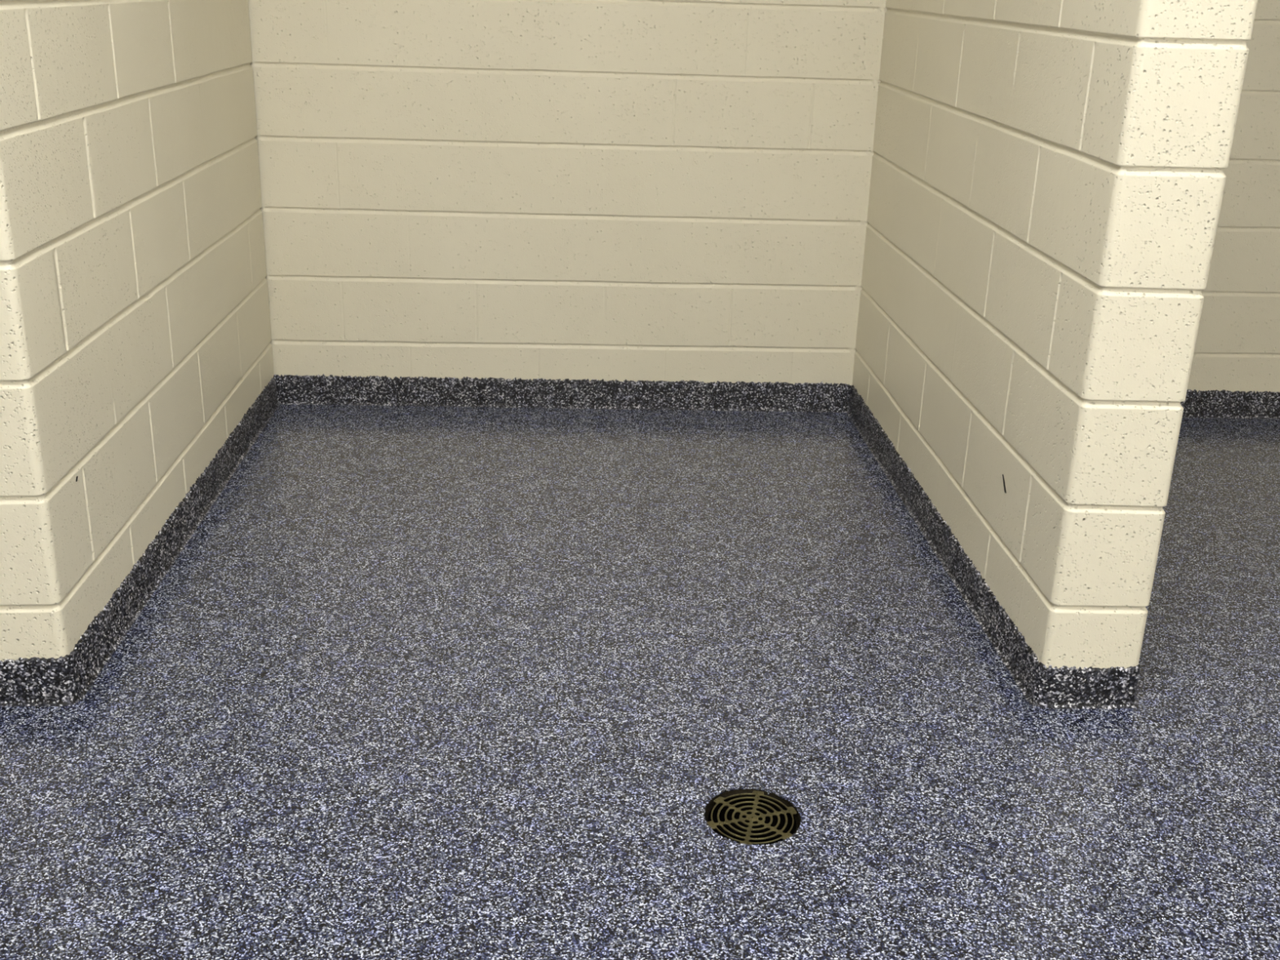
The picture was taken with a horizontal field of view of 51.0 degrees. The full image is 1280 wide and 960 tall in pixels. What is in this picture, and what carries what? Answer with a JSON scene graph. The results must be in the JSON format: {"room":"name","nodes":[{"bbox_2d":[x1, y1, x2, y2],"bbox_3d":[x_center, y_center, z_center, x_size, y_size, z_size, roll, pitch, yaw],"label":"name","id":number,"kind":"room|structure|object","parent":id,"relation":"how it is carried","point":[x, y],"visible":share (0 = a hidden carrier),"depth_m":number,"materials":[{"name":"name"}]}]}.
{"room":"shower room","nodes":[
{"label":"shower room","id":0,"kind":"room"},
{"bbox_2d":[0,0,274,662],"bbox_3d":[-1.151,-1.249,2.847,0.205,2.850,1.859,1,21,-3],"label":"wall","id":1,"kind":"structure","parent":0,"point":[135,338],"depth_m":2.68,"materials":[{"name":"beige paint"}]},
{"bbox_2d":[0,375,279,706],"bbox_3d":[-1.191,0.042,3.324,0.242,0.101,1.876,1,21,-3],"label":"baseboard","id":2,"kind":"structure","parent":1,"relation":"attached to","point":[34,682],"depth_m":2.79,"materials":[{"name":"black stone"}]},
{"bbox_2d":[0,404,1279,959],"bbox_3d":[-0.116,0.840,1.440,8.600,0.006,6.050,1,21,-3],"label":"floor","id":3,"kind":"structure","parent":0,"point":[415,682],"depth_m":2.45,"materials":[{"name":"grey stone"}]},
{"bbox_2d":[703,788,801,844],"bbox_3d":[0.183,0.630,2.244,0.163,0.158,0.163,1,21,-3],"label":"floor drain","id":4,"kind":"object","parent":3,"relation":"in","point":[753,816],"visible":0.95,"depth_m":2.26,"materials":[{"name":"gold metal"}]},
{"bbox_2d":[248,0,1279,392],"bbox_3d":[-0.214,-1.566,3.766,8.580,2.850,0.007,1,21,-3],"label":"wall","id":5,"kind":"structure","parent":0,"point":[620,190],"depth_m":4.03,"materials":[{"name":"beige paint"}]},
{"bbox_2d":[274,373,850,413],"bbox_3d":[-0.233,-0.274,4.242,1.822,0.100,0.023,1,21,-3],"label":"baseboard","id":6,"kind":"structure","parent":5,"relation":"attached to","point":[742,396],"depth_m":4.25,"materials":[{"name":"black stone"}]},
{"bbox_2d":[1180,389,1279,418],"bbox_3d":[2.459,-0.240,4.378,3.188,0.096,0.023,1,21,-3],"label":"baseboard","id":7,"kind":"structure","parent":5,"relation":"attached to","point":[1216,403],"depth_m":4.35,"materials":[{"name":"black stone"}]},
{"bbox_2d":[852,0,1257,669],"bbox_3d":[0.856,-1.225,2.951,0.203,2.850,1.853,1,21,-3],"label":"wall","id":8,"kind":"structure","parent":0,"point":[1047,180],"depth_m":2.55,"materials":[{"name":"beige paint"}]},
{"bbox_2d":[846,385,1141,709],"bbox_3d":[0.817,0.066,3.428,0.241,0.098,1.871,1,21,-3],"label":"baseboard","id":9,"kind":"structure","parent":8,"relation":"attached to","point":[1042,686],"depth_m":2.83,"materials":[{"name":"black stone"}]}
]}

